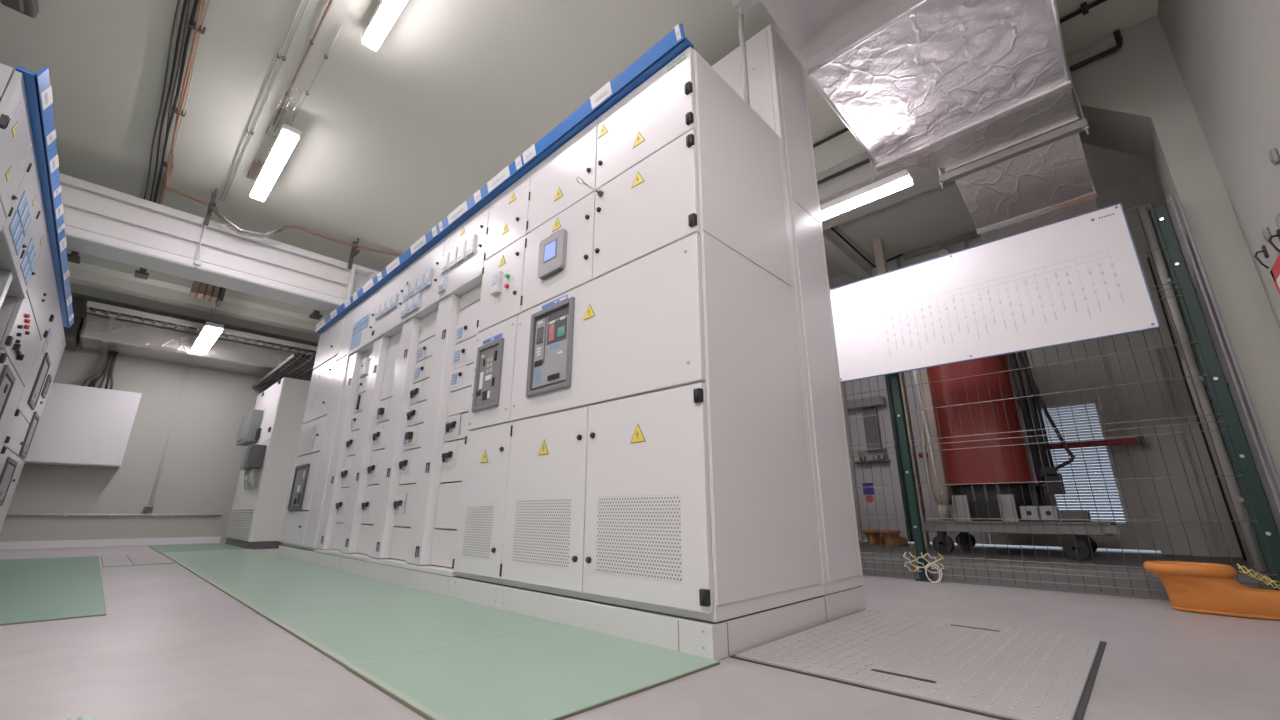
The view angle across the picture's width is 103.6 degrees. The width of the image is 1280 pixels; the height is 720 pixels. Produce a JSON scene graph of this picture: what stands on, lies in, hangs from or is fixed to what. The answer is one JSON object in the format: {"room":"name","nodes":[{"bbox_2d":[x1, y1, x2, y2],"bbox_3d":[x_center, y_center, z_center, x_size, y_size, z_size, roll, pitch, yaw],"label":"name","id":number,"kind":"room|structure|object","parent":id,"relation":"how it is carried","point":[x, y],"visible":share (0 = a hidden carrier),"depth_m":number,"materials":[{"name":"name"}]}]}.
{"room":"electrical room","nodes":[
{"label":"electrical room","id":0,"kind":"room"},
{"bbox_2d":[0,297,316,542],"bbox_3d":[-5.423,0.862,6.769,0.150,3.000,5.980,-15,-23,42],"label":"wall","id":1,"kind":"structure","parent":0,"point":[200,472],"depth_m":6.09,"materials":[{"name":"paint"}]},
{"bbox_2d":[25,383,141,467],"bbox_3d":[-6.322,0.708,5.531,0.257,0.850,1.062,-15,-23,42],"label":"upper cabinet","id":2,"kind":"object","parent":1,"relation":"attached to","point":[78,425],"visible":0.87,"depth_m":5.56,"materials":[{"name":"grey"}]},
{"bbox_2d":[81,351,118,389],"bbox_3d":[-6.206,0.114,5.819,0.025,0.458,0.255,-15,-23,42],"label":"cable bundle","id":3,"kind":"object","parent":2,"relation":"attached to","point":[108,366],"visible":0.87,"depth_m":5.83,"materials":[{"name":"rubber"}]},
{"bbox_2d":[0,536,220,549],"bbox_3d":[-6.315,1.957,5.345,0.020,0.075,2.940,-15,-23,42],"label":"baseboard","id":4,"kind":"structure","parent":1,"relation":"attached to","point":[180,540],"depth_m":5.64,"materials":[{"name":"paint"}]},
{"bbox_2d":[6,513,221,515],"bbox_3d":[-6.045,1.742,5.690,0.034,0.037,2.100,-15,-23,42],"label":"conduit","id":5,"kind":"object","parent":1,"relation":"attached to","point":[64,514],"visible":1,"depth_m":5.73,"materials":[{"name":"metal"}]},
{"bbox_2d":[148,365,189,505],"bbox_3d":[-5.800,0.901,6.220,0.008,1.734,0.030,-15,-23,42],"label":"conduit","id":6,"kind":"object","parent":1,"relation":"attached to","point":[187,365],"visible":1,"depth_m":6.20,"materials":[{"name":"metal"}]},
{"bbox_2d":[63,313,313,380],"bbox_3d":[-5.104,0.027,6.752,0.655,0.350,4.150,-15,-23,42],"label":"ventilation duct","id":7,"kind":"object","parent":1,"relation":"attached to","point":[104,334],"visible":0.59,"depth_m":5.96,"materials":[{"name":"silver metal"}]},
{"bbox_2d":[86,301,316,354],"bbox_3d":[-4.687,-0.205,6.585,0.236,0.060,3.500,-15,-23,42],"label":"cable tray","id":8,"kind":"object","parent":7,"relation":"attached to","point":[93,307],"visible":0.55,"depth_m":5.91,"materials":[{"name":"metal"}]},
{"bbox_2d":[252,353,315,388],"bbox_3d":[-4.381,0.193,6.316,2.180,0.052,0.416,-15,-23,42],"label":"cable tray","id":9,"kind":"object","parent":1,"relation":"attached to","point":[275,374],"visible":0.56,"depth_m":6.06,"materials":[{"name":"metal"}]},
{"bbox_2d":[0,0,1157,278],"bbox_3d":[-1.563,-1.405,4.681,9.388,0.150,7.500,-15,-23,42],"label":"ceiling","id":10,"kind":"structure","parent":0,"point":[394,138],"depth_m":3.33,"materials":[{"name":"paint"}]},
{"bbox_2d":[0,0,38,17],"bbox_3d":[-3.256,-1.901,2.637,0.200,0.090,0.125,-15,-23,42],"label":"ceiling detector","id":11,"kind":"object","parent":10,"relation":"attached to","point":[30,8],"visible":1,"depth_m":2.66,"materials":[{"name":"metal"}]},
{"bbox_2d":[144,0,210,204],"bbox_3d":[-2.114,-1.983,2.441,6.500,0.043,0.136,-15,-23,42],"label":"cable","id":12,"kind":"object","parent":10,"relation":"attached to","point":[196,26],"visible":0.82,"depth_m":3.17,"materials":[{"name":"rubber"}]},
{"bbox_2d":[67,250,329,346],"bbox_3d":[-4.657,-0.731,6.157,2.400,0.300,5.230,-15,-23,42],"label":"beam","id":13,"kind":"structure","parent":10,"relation":"attached to","point":[95,279],"depth_m":5.91,"materials":[{"name":"metal"}]},
{"bbox_2d":[67,251,79,263],"bbox_3d":[-4.899,-1.045,4.407,0.140,0.377,0.080,-15,-23,42],"label":"bracket","id":14,"kind":"object","parent":13,"relation":"hanging from","point":[74,257],"visible":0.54,"depth_m":4.35,"materials":[{"name":"metal"}]},
{"bbox_2d":[134,267,148,279],"bbox_3d":[-4.601,-0.955,4.704,0.140,0.377,0.090,-15,-23,42],"label":"bracket","id":15,"kind":"object","parent":13,"relation":"hanging from","point":[141,273],"visible":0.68,"depth_m":4.64,"materials":[{"name":"metal"}]},
{"bbox_2d":[191,306,223,353],"bbox_3d":[-4.875,-0.444,5.730,1.148,0.502,0.150,-15,-23,42],"label":"fluorescent light","id":16,"kind":"object","parent":13,"relation":"hanging from","point":[210,331],"visible":0.95,"depth_m":5.55,"materials":[{"name":"white paint"}]},
{"bbox_2d":[191,326,222,353],"bbox_3d":[-4.875,-0.213,5.660,1.140,0.020,0.142,-15,-23,42],"label":"diffuser","id":17,"kind":"object","parent":16,"relation":"attached to","point":[208,335],"depth_m":5.56,"materials":[{"name":"white"}]},
{"bbox_2d":[189,280,225,306],"bbox_3d":[-4.462,-0.732,5.210,0.220,0.254,0.255,-15,-23,42],"label":"cable box","id":18,"kind":"object","parent":13,"relation":"hanging from","point":[213,292],"visible":0.6,"depth_m":5.16,"materials":[{"name":"orange metal"}]},
{"bbox_2d":[211,204,286,238],"bbox_3d":[-3.415,-1.177,4.394,0.109,0.187,0.521,-15,-23,42],"label":"cable","id":19,"kind":"object","parent":10,"relation":"hanging from","point":[213,207],"depth_m":4.35,"materials":[{"name":"metal"}]},
{"bbox_2d":[247,160,261,179],"bbox_3d":[-3.085,-1.518,4.034,0.300,0.015,0.050,-15,-23,42],"label":"plate","id":20,"kind":"object","parent":10,"relation":"attached to","point":[256,166],"visible":1,"depth_m":4.02,"materials":[{"name":"metal"}]},
{"bbox_2d":[219,0,302,200],"bbox_3d":[-1.586,-1.979,2.486,5.800,0.023,0.016,-15,-23,42],"label":"conduit","id":21,"kind":"object","parent":10,"relation":"attached to","point":[299,5],"visible":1,"depth_m":3.23,"materials":[{"name":"metal"}]},
{"bbox_2d":[223,0,309,201],"bbox_3d":[-1.568,-1.974,2.504,5.800,0.022,0.016,-15,-23,42],"label":"conduit","id":22,"kind":"object","parent":10,"relation":"attached to","point":[283,57],"visible":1,"depth_m":3.23,"materials":[{"name":"metal"}]},
{"bbox_2d":[250,124,300,200],"bbox_3d":[-2.729,-1.502,3.768,1.048,0.202,0.105,-15,-23,42],"label":"fluorescent light","id":23,"kind":"object","parent":10,"relation":"hanging from","point":[288,136],"visible":1,"depth_m":3.64,"materials":[{"name":"white paint"}]},
{"bbox_2d":[165,153,400,269],"bbox_3d":[-3.049,-1.126,4.798,0.465,0.324,2.361,-11,-20,33],"label":"cable","id":24,"kind":"object","parent":10,"relation":"hanging from","point":[211,206],"visible":0.92,"depth_m":4.35,"materials":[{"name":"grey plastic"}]},
{"bbox_2d":[265,82,303,136],"bbox_3d":[-2.415,-1.674,3.415,0.650,0.008,0.088,-15,-23,42],"label":"wire tray","id":25,"kind":"object","parent":10,"relation":"attached to","point":[302,91],"visible":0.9,"depth_m":3.37,"materials":[{"name":"metal"}]},
{"bbox_2d":[272,0,332,126],"bbox_3d":[-1.005,-2.094,2.097,4.400,0.025,0.016,-15,-23,42],"label":"conduit","id":26,"kind":"object","parent":10,"relation":"attached to","point":[330,1],"visible":0.97,"depth_m":3.01,"materials":[{"name":"grey metal"}]},
{"bbox_2d":[290,25,342,125],"bbox_3d":[-2.097,-1.759,3.220,1.200,0.021,0.016,-15,-23,42],"label":"conduit","id":27,"kind":"object","parent":10,"relation":"attached to","point":[326,55],"visible":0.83,"depth_m":3.12,"materials":[{"name":"metal"}]},
{"bbox_2d":[362,0,407,50],"bbox_3d":[-1.090,-1.937,2.454,1.208,0.122,0.088,-15,-23,42],"label":"fluorescent light","id":28,"kind":"object","parent":10,"relation":"hanging from","point":[387,12],"visible":1,"depth_m":2.70,"materials":[{"name":"white paint"}]},
{"bbox_2d":[733,0,759,14],"bbox_3d":[0.848,-1.889,1.942,1.145,0.502,0.060,-15,-23,42],"label":"channel","id":29,"kind":"object","parent":10,"relation":"hanging from","point":[741,6],"visible":1,"depth_m":2.23,"materials":[{"name":"metal"}]},
{"bbox_2d":[820,157,912,220],"bbox_3d":[1.060,-1.260,3.588,1.513,0.752,0.088,-15,-23,42],"label":"fluorescent light","id":30,"kind":"object","parent":10,"relation":"hanging from","point":[903,179],"visible":0.38,"depth_m":3.13,"materials":[{"name":"white paint"}]},
{"bbox_2d":[821,177,912,220],"bbox_3d":[1.060,-0.910,3.482,1.505,0.020,0.080,-15,-23,42],"label":"diffuser","id":31,"kind":"object","parent":30,"relation":"attached to","point":[896,184],"depth_m":3.13,"materials":[{"name":"white"}]},
{"bbox_2d":[830,227,902,266],"bbox_3d":[2.184,-1.201,4.921,0.311,0.053,1.350,-15,-23,42],"label":"pipe","id":32,"kind":"object","parent":10,"relation":"attached to","point":[832,228],"visible":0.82,"depth_m":5.17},
{"bbox_2d":[761,0,1097,243],"bbox_3d":[1.515,-1.239,2.457,1.026,1.360,3.477,-15,-23,42],"label":"ventilation duct","id":33,"kind":"object","parent":10,"relation":"hanging from","point":[950,85],"visible":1,"depth_m":2.61,"materials":[{"name":"silver metal"}]},
{"bbox_2d":[896,230,979,268],"bbox_3d":[3.011,-0.958,5.003,0.822,0.501,0.052,-15,-23,42],"label":"cable tray","id":34,"kind":"object","parent":10,"relation":"attached to","point":[964,240],"visible":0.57,"depth_m":5.04,"materials":[{"name":"grey metal"}]},
{"bbox_2d":[813,0,1106,147],"bbox_3d":[1.094,-1.531,3.905,3.800,0.045,0.040,-15,-23,42],"label":"ceiling pipe","id":35,"kind":"object","parent":10,"relation":"attached to","point":[1084,10],"visible":0.24,"depth_m":2.74,"materials":[{"name":"metal"}]},
{"bbox_2d":[938,62,1089,189],"bbox_3d":[2.170,-1.467,3.051,0.727,0.662,0.050,-15,-23,42],"label":"channel","id":36,"kind":"object","parent":10,"relation":"hanging from","point":[1078,126],"visible":0.83,"depth_m":2.92,"materials":[{"name":"metal"}]},
{"bbox_2d":[0,543,1279,719],"bbox_3d":[-2.298,1.365,3.054,9.388,0.103,5.400,-15,-23,42],"label":"floor","id":37,"kind":"structure","parent":0,"point":[168,644],"depth_m":1.29,"materials":[{"name":"concrete"}]},
{"bbox_2d":[0,63,55,231],"bbox_3d":[-2.959,-0.198,1.793,0.669,2.162,0.678,-15,-23,42],"label":"tall cabinet","id":38,"kind":"object","parent":37,"relation":"on","point":[26,99],"visible":1,"depth_m":2.21,"materials":[{"name":"white metal"}]},
{"bbox_2d":[0,146,61,270],"bbox_3d":[-3.417,-0.071,2.215,0.598,2.162,0.678,-15,-23,42],"label":"tall cabinet","id":39,"kind":"object","parent":37,"relation":"on","point":[40,181],"visible":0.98,"depth_m":2.63,"materials":[{"name":"white metal"}]},
{"bbox_2d":[0,195,64,308],"bbox_3d":[-3.828,0.042,2.594,0.538,2.162,0.678,-15,-23,42],"label":"tall cabinet","id":40,"kind":"object","parent":37,"relation":"on","point":[49,217],"visible":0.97,"depth_m":3.00,"materials":[{"name":"white metal"}]},
{"bbox_2d":[0,229,70,452],"bbox_3d":[-4.524,0.234,3.234,1.389,2.162,0.678,-15,-23,42],"label":"tall cabinet","id":41,"kind":"object","parent":37,"relation":"on","point":[23,322],"visible":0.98,"depth_m":3.46,"materials":[{"name":"white metal"}]},
{"bbox_2d":[0,290,73,531],"bbox_3d":[-5.699,0.558,4.317,1.869,2.162,0.678,-15,-23,42],"label":"tall cabinet","id":42,"kind":"object","parent":37,"relation":"on","point":[16,446],"visible":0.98,"depth_m":4.46,"materials":[{"name":"white metal"}]},
{"bbox_2d":[0,556,105,625],"bbox_3d":[-3.611,1.267,2.920,3.733,0.006,0.681,-15,-23,42],"label":"mat","id":43,"kind":"object","parent":37,"relation":"on","point":[32,590],"visible":1,"depth_m":2.48,"materials":[{"name":"rubber"}]},
{"bbox_2d":[149,543,242,552],"bbox_3d":[-4.833,2.034,5.468,1.363,0.006,0.663,-15,-23,42],"label":"mat","id":44,"kind":"object","parent":37,"relation":"on","point":[217,546],"visible":0.88,"depth_m":5.42,"materials":[{"name":"rubber"}]},
{"bbox_2d":[226,377,310,548],"bbox_3d":[-4.386,1.272,6.131,1.390,1.850,0.590,-15,-23,42],"label":"tall cabinet","id":45,"kind":"object","parent":37,"relation":"on","point":[257,514],"visible":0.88,"depth_m":5.62,"materials":[{"name":"white metal"}]},
{"bbox_2d":[240,448,249,489],"bbox_3d":[-4.506,1.247,5.789,0.280,0.470,0.117,-15,-23,42],"label":"box","id":46,"kind":"object","parent":45,"relation":"attached to","point":[245,477],"visible":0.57,"depth_m":5.77,"materials":[{"name":"plastic"}]},
{"bbox_2d":[237,409,263,445],"bbox_3d":[-4.837,0.843,6.244,0.600,0.385,0.117,-15,-23,42],"label":"box","id":47,"kind":"object","parent":45,"relation":"attached to","point":[251,421],"visible":1,"depth_m":6.08,"materials":[{"name":"plastic"}]},
{"bbox_2d":[243,444,266,488],"bbox_3d":[-4.290,1.184,5.576,0.260,0.471,0.137,-15,-23,42],"label":"box","id":48,"kind":"object","parent":45,"relation":"attached to","point":[255,453],"visible":1,"depth_m":5.52,"materials":[{"name":"grey plastic"}]},
{"bbox_2d":[277,306,344,560],"bbox_3d":[-2.768,0.691,4.733,0.769,2.162,0.668,-15,-23,42],"label":"tall cabinet","id":49,"kind":"object","parent":37,"relation":"on","point":[330,328],"visible":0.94,"depth_m":4.50,"materials":[{"name":"metal"}]},
{"bbox_2d":[301,297,356,563],"bbox_3d":[-2.378,0.583,4.375,0.308,2.162,0.668,-15,-23,42],"label":"tall cabinet","id":50,"kind":"object","parent":37,"relation":"on","point":[348,308],"visible":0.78,"depth_m":4.14,"materials":[{"name":"metal"}]},
{"bbox_2d":[312,277,380,568],"bbox_3d":[-2.068,0.498,4.089,0.548,2.162,0.668,-15,-23,42],"label":"tall cabinet","id":51,"kind":"object","parent":37,"relation":"on","point":[330,532],"visible":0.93,"depth_m":3.94,"materials":[{"name":"metal"}]},
{"bbox_2d":[161,549,563,667],"bbox_3d":[-2.400,1.373,3.260,5.265,0.006,0.692,-15,-23,42],"label":"mat","id":52,"kind":"object","parent":37,"relation":"on","point":[348,618],"visible":0.86,"depth_m":2.01,"materials":[{"name":"rubber"}]},
{"bbox_2d":[336,254,410,575],"bbox_3d":[-1.672,0.389,3.724,0.548,2.162,0.668,-15,-23,42],"label":"tall cabinet","id":53,"kind":"object","parent":37,"relation":"on","point":[353,554],"visible":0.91,"depth_m":3.57,"materials":[{"name":"metal"}]},
{"bbox_2d":[365,225,445,584],"bbox_3d":[-1.276,0.279,3.359,0.548,2.162,0.668,-15,-23,42],"label":"tall cabinet","id":54,"kind":"object","parent":37,"relation":"on","point":[386,560],"visible":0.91,"depth_m":3.19,"materials":[{"name":"metal"}]},
{"bbox_2d":[402,189,489,596],"bbox_3d":[-0.878,0.170,2.993,0.550,2.162,0.668,-15,-23,42],"label":"tall cabinet","id":55,"kind":"object","parent":37,"relation":"on","point":[433,529],"visible":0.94,"depth_m":2.83,"materials":[{"name":"metal"}]},
{"bbox_2d":[451,155,531,608],"bbox_3d":[-0.531,0.074,2.673,0.411,2.162,0.668,-15,-23,42],"label":"tall cabinet","id":56,"kind":"object","parent":37,"relation":"on","point":[477,560],"visible":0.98,"depth_m":2.42,"materials":[{"name":"metal"}]},
{"bbox_2d":[462,505,493,558],"bbox_3d":[-0.725,0.766,2.257,0.237,0.222,0.002,-15,-23,42],"label":"vent grille","id":57,"kind":"object","parent":56,"relation":"attached to","point":[478,528],"depth_m":2.25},
{"bbox_2d":[345,624,719,719],"bbox_3d":[-0.267,0.783,1.295,0.652,0.007,0.696,-15,-23,42],"label":"mat","id":58,"kind":"object","parent":37,"relation":"on","point":[561,672],"visible":1,"depth_m":1.22,"materials":[{"name":"rubber"}]},
{"bbox_2d":[499,24,826,660],"bbox_3d":[-0.002,-0.071,2.191,1.082,2.162,0.837,-15,-23,42],"label":"tall cabinet","id":59,"kind":"object","parent":37,"relation":"on","point":[661,490],"visible":1,"depth_m":1.83,"materials":[{"name":"metal"}]},
{"bbox_2d":[512,498,570,568],"bbox_3d":[-0.384,0.662,1.946,0.360,0.241,0.002,-15,-23,42],"label":"vent grille","id":60,"kind":"object","parent":59,"relation":"attached to","point":[541,529],"depth_m":1.94,"materials":[{"name":"metal"}]},
{"bbox_2d":[596,495,681,582],"bbox_3d":[-0.013,0.559,1.604,0.369,0.244,0.002,-15,-23,42],"label":"vent grille","id":61,"kind":"object","parent":59,"relation":"attached to","point":[639,537],"depth_m":1.59,"materials":[{"name":"metal"}]},
{"bbox_2d":[738,12,749,105],"bbox_3d":[0.501,-1.524,2.454,0.026,0.902,0.026,-15,-23,42],"label":"vertical conduit","id":62,"kind":"object","parent":59,"relation":"on","point":[740,17],"visible":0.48,"depth_m":2.42,"materials":[{"name":"metal"}]},
{"bbox_2d":[711,24,865,621],"bbox_3d":[0.422,-0.261,2.696,1.066,2.820,0.376,-15,-23,42],"label":"column","id":63,"kind":"structure","parent":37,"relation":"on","point":[776,77],"depth_m":2.29,"materials":[{"name":"white paint"}]},
{"bbox_2d":[843,377,914,575],"bbox_3d":[1.302,0.454,3.503,0.848,1.882,0.035,-15,-23,42],"label":"mesh fence","id":64,"kind":"object","parent":37,"relation":"on","point":[873,415],"visible":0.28,"depth_m":3.20,"materials":[{"name":"metal"}]},
{"bbox_2d":[885,373,933,581],"bbox_3d":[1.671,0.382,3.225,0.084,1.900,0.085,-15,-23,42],"label":"fence post","id":65,"kind":"object","parent":37,"relation":"on","point":[916,522],"visible":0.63,"depth_m":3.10,"materials":[{"name":"metal"}]},
{"bbox_2d":[730,610,1106,719],"bbox_3d":[0.839,0.836,1.464,0.733,0.009,0.948,-15,-23,42],"label":"floor hatch","id":66,"kind":"object","parent":37,"relation":"on","point":[997,672],"visible":1,"depth_m":1.32,"materials":[{"name":"metal"}]},
{"bbox_2d":[925,563,941,582],"bbox_3d":[1.661,1.204,2.851,0.088,0.108,0.008,-15,-23,42],"label":"wire loop","id":67,"kind":"object","parent":37,"relation":"on","point":[927,565],"visible":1,"depth_m":2.85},
{"bbox_2d":[900,203,1279,595],"bbox_3d":[2.140,0.223,2.732,1.304,1.882,0.035,-15,-23,42],"label":"mesh fence","id":68,"kind":"object","parent":37,"relation":"on","point":[1073,360],"visible":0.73,"depth_m":2.54,"materials":[{"name":"metal"}]},
{"bbox_2d":[903,552,944,572],"bbox_3d":[1.640,1.171,2.917,0.221,0.107,0.029,-15,-23,42],"label":"barrier tape","id":69,"kind":"object","parent":68,"relation":"attached to","point":[905,552],"visible":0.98,"depth_m":2.92,"materials":[{"name":"plastic"}]},
{"bbox_2d":[830,202,1160,382],"bbox_3d":[1.953,-0.329,3.070,1.586,0.696,0.040,-15,-23,42],"label":"board","id":70,"kind":"object","parent":68,"relation":"attached to","point":[1079,278],"visible":0.98,"depth_m":2.92,"materials":[{"name":"white plastic"}]},
{"bbox_2d":[1237,564,1279,589],"bbox_3d":[2.556,0.896,2.081,0.102,0.097,0.026,-15,-23,42],"label":"barrier tape","id":71,"kind":"object","parent":68,"relation":"attached to","point":[1239,567],"visible":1,"depth_m":2.08,"materials":[{"name":"plastic"}]},
{"bbox_2d":[1143,561,1279,620],"bbox_3d":[2.343,0.914,2.008,0.458,0.182,0.224,-15,-23,42],"label":"container","id":72,"kind":"object","parent":37,"relation":"on","point":[1205,588],"visible":1,"depth_m":1.99,"materials":[{"name":"plastic"}]},
{"bbox_2d":[1149,204,1279,589],"bbox_3d":[2.653,0.121,2.317,0.102,1.880,0.085,-15,-23,42],"label":"fence post","id":73,"kind":"object","parent":37,"relation":"on","point":[1253,481],"visible":0.89,"depth_m":2.28,"materials":[{"name":"metal"}]},
{"bbox_2d":[1169,195,1279,515],"bbox_3d":[2.652,0.090,2.249,0.009,1.900,0.025,-15,-23,42],"label":"wall rail","id":74,"kind":"object","parent":37,"relation":"on","point":[1242,403],"visible":1,"depth_m":2.27,"materials":[{"name":"grey metal"}]},
{"bbox_2d":[1174,193,1279,495],"bbox_3d":[2.666,0.086,2.236,0.013,1.900,0.025,-15,-23,42],"label":"wall rail","id":75,"kind":"object","parent":37,"relation":"on","point":[1176,196],"visible":1,"depth_m":2.27,"materials":[{"name":"grey metal"}]},
{"bbox_2d":[828,191,1190,554],"bbox_3d":[3.112,0.218,4.745,2.900,2.900,0.150,-15,-23,42],"label":"wall","id":76,"kind":"structure","parent":0,"point":[1176,532],"depth_m":3.90,"materials":[{"name":"paint"}]},
{"bbox_2d":[845,338,1160,550],"bbox_3d":[3.012,0.718,4.621,2.120,1.828,0.090,-15,-23,42],"label":"wire mesh fence","id":77,"kind":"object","parent":76,"relation":"in","point":[1125,470],"depth_m":4.19,"materials":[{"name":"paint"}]},
{"bbox_2d":[845,396,886,410],"bbox_3d":[2.358,0.453,5.271,0.380,0.090,0.128,-15,-23,42],"label":"cable trunking","id":78,"kind":"object","parent":77,"relation":"attached to","point":[866,402],"visible":0.96,"depth_m":5.21,"materials":[{"name":"grey plastic"}]},
{"bbox_2d":[861,482,876,507],"bbox_3d":[2.324,1.367,5.115,0.125,0.250,0.008,-15,-23,42],"label":"poster","id":79,"kind":"object","parent":77,"relation":"attached to","point":[870,496],"visible":0.93,"depth_m":5.11,"materials":[{"name":"white paper"}]},
{"bbox_2d":[854,450,890,463],"bbox_3d":[2.360,0.980,5.138,0.330,0.135,0.089,-15,-23,42],"label":"wall shelf","id":80,"kind":"object","parent":77,"relation":"attached to","point":[863,452],"visible":0.88,"depth_m":5.17,"materials":[{"name":"metal"}]},
{"bbox_2d":[919,436,1145,457],"bbox_3d":[3.236,0.762,4.303,1.550,0.070,0.120,-15,-23,42],"label":"bar","id":81,"kind":"object","parent":76,"relation":"attached to","point":[1129,441],"visible":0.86,"depth_m":3.93,"materials":[{"name":"red paint"}]},
{"bbox_2d":[1107,180,1242,556],"bbox_3d":[3.969,-0.059,3.823,0.330,2.900,0.050,-15,-23,42],"label":"wire mesh panel","id":82,"kind":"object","parent":76,"relation":"attached to","point":[1131,195],"depth_m":3.68,"materials":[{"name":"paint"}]},
{"bbox_2d":[816,15,1279,531],"bbox_3d":[-0.281,0.492,5.505,9.088,3.000,0.450,-15,-23,42],"label":"wall partition","id":83,"kind":"structure","parent":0,"point":[1134,99],"depth_m":2.62,"materials":[{"name":"paint"}]},
{"bbox_2d":[823,226,875,280],"bbox_3d":[2.021,-1.126,5.076,0.220,0.140,1.470,-15,-23,42],"label":"trim","id":84,"kind":"structure","parent":83,"relation":"attached to","point":[837,249],"depth_m":5.14,"materials":[{"name":"paint"}]},
{"bbox_2d":[817,30,1122,184],"bbox_3d":[1.872,-1.576,3.609,2.334,0.117,0.028,-15,-23,42],"label":"pipe","id":85,"kind":"object","parent":83,"relation":"attached to","point":[1117,34],"visible":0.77,"depth_m":2.93,"materials":[{"name":"metal"}]},
{"bbox_2d":[859,536,1273,600],"bbox_3d":[3.728,2.119,5.672,9.000,0.200,6.920,-15,-23,42],"label":"curb","id":86,"kind":"structure","parent":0,"point":[1116,558],"depth_m":2.90,"materials":[{"name":"paint"}]},
{"bbox_2d":[862,529,884,544],"bbox_3d":[2.183,1.643,4.680,0.161,0.131,0.330,-15,-23,42],"label":"overboot","id":87,"kind":"object","parent":86,"relation":"on","point":[875,536],"visible":0.86,"depth_m":4.59,"materials":[{"name":"orange rubber"}]},
{"bbox_2d":[880,530,908,545],"bbox_3d":[2.297,1.601,4.543,0.330,0.131,0.161,10,-20,-30],"label":"overboot","id":88,"kind":"object","parent":86,"relation":"on","point":[894,535],"visible":0.88,"depth_m":4.46,"materials":[{"name":"orange rubber"}]},
{"bbox_2d":[872,238,929,547],"bbox_3d":[2.383,0.185,4.640,0.080,2.900,0.080,-15,-23,42],"label":"steel column","id":89,"kind":"structure","parent":86,"relation":"on","point":[878,245],"depth_m":4.51,"materials":[{"name":"metal"}]},
{"bbox_2d":[913,351,1121,560],"bbox_3d":[2.796,0.602,3.857,1.070,1.649,1.112,-15,-23,42],"label":"transformer","id":90,"kind":"object","parent":86,"relation":"on","point":[1078,526],"visible":0.9,"depth_m":3.59,"materials":[{"name":"red metal"}]},
{"bbox_2d":[1139,156,1279,534],"bbox_3d":[3.663,-0.239,3.229,0.088,2.900,1.570,-15,-23,42],"label":"wall","id":91,"kind":"structure","parent":0,"point":[1151,188],"depth_m":3.59,"materials":[{"name":"paint"}]},
{"bbox_2d":[1147,257,1246,560],"bbox_3d":[3.815,0.236,3.416,0.130,2.100,0.060,-15,-23,42],"label":"vertical pipe","id":92,"kind":"object","parent":91,"relation":"attached to","point":[1148,259],"visible":0.18,"depth_m":3.40,"materials":[{"name":"metal"}]},
{"bbox_2d":[1145,243,1251,563],"bbox_3d":[3.604,0.174,3.213,0.140,2.101,0.090,-15,-23,42],"label":"vertical pipe","id":93,"kind":"object","parent":91,"relation":"attached to","point":[1146,244],"visible":0.14,"depth_m":3.19,"materials":[{"name":"metal"}]},
{"bbox_2d":[1138,207,1268,571],"bbox_3d":[3.162,0.056,2.823,0.132,2.100,0.066,-15,-23,42],"label":"vertical pipe","id":94,"kind":"object","parent":91,"relation":"attached to","point":[1251,541],"visible":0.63,"depth_m":2.79,"materials":[{"name":"metal"}]},
{"bbox_2d":[1156,236,1268,508],"bbox_3d":[3.402,0.110,3.001,0.124,2.100,0.042,-15,-23,42],"label":"vertical pipe","id":95,"kind":"object","parent":91,"relation":"attached to","point":[1156,236],"visible":0.12,"depth_m":3.04,"materials":[{"name":"metal"}]},
{"bbox_2d":[1158,0,1279,328],"bbox_3d":[1.790,-0.807,1.187,0.150,3.000,7.580,-15,-23,42],"label":"wall","id":96,"kind":"structure","parent":0,"point":[1226,53],"depth_m":2.07,"materials":[{"name":"paint"}]},
{"bbox_2d":[1254,245,1268,268],"bbox_3d":[2.643,-0.432,2.143,0.038,0.102,0.026,-15,-23,42],"label":"wall hook","id":97,"kind":"object","parent":96,"relation":"attached to","point":[1263,248],"visible":1,"depth_m":2.14,"materials":[{"name":"black metal"}]},
{"bbox_2d":[1262,227,1271,241],"bbox_3d":[2.554,-0.512,2.055,0.017,0.052,0.036,-15,-23,42],"label":"wall switch","id":98,"kind":"object","parent":96,"relation":"attached to","point":[1266,233],"visible":0.9,"depth_m":2.05,"materials":[{"name":"grey plastic"}]},
{"bbox_2d":[1268,148,1279,165],"bbox_3d":[2.256,-0.722,1.795,0.017,0.052,0.036,-15,-23,42],"label":"wall switch","id":99,"kind":"object","parent":96,"relation":"attached to","point":[1273,156],"visible":1,"depth_m":1.78,"materials":[{"name":"grey plastic"}]},
{"bbox_2d":[1268,229,1279,252],"bbox_3d":[2.456,-0.450,1.945,0.038,0.102,0.026,-15,-23,42],"label":"wall hook","id":100,"kind":"object","parent":96,"relation":"attached to","point":[1277,230],"visible":0.98,"depth_m":1.94,"materials":[{"name":"black metal"}]},
{"bbox_2d":[1270,254,1279,294],"bbox_3d":[2.561,-0.234,1.971,0.006,0.360,0.310,-15,-23,42],"label":"wall sign","id":101,"kind":"object","parent":96,"relation":"attached to","point":[1275,271],"visible":1,"depth_m":2.08,"materials":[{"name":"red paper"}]},
{"bbox_3d":[-4.114,-0.669,1.692,9.088,3.000,0.150,-15,-23,42],"label":"wall","id":102,"kind":"structure","parent":0,"visible":0},
{"bbox_2d":[194,225,205,267],"bbox_3d":[-3.645,-0.975,4.208,0.072,0.475,0.048,-15,-23,42],"label":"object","id":103,"kind":"object","parent":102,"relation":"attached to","point":[197,262],"visible":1,"depth_m":4.17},
{"bbox_2d":[59,173,378,313],"bbox_3d":[-3.849,-0.978,4.209,0.330,0.481,3.560,-15,-23,42],"label":"beam","id":104,"kind":"structure","parent":102,"relation":"attached to","point":[100,221],"depth_m":4.22,"materials":[{"name":"metal"}]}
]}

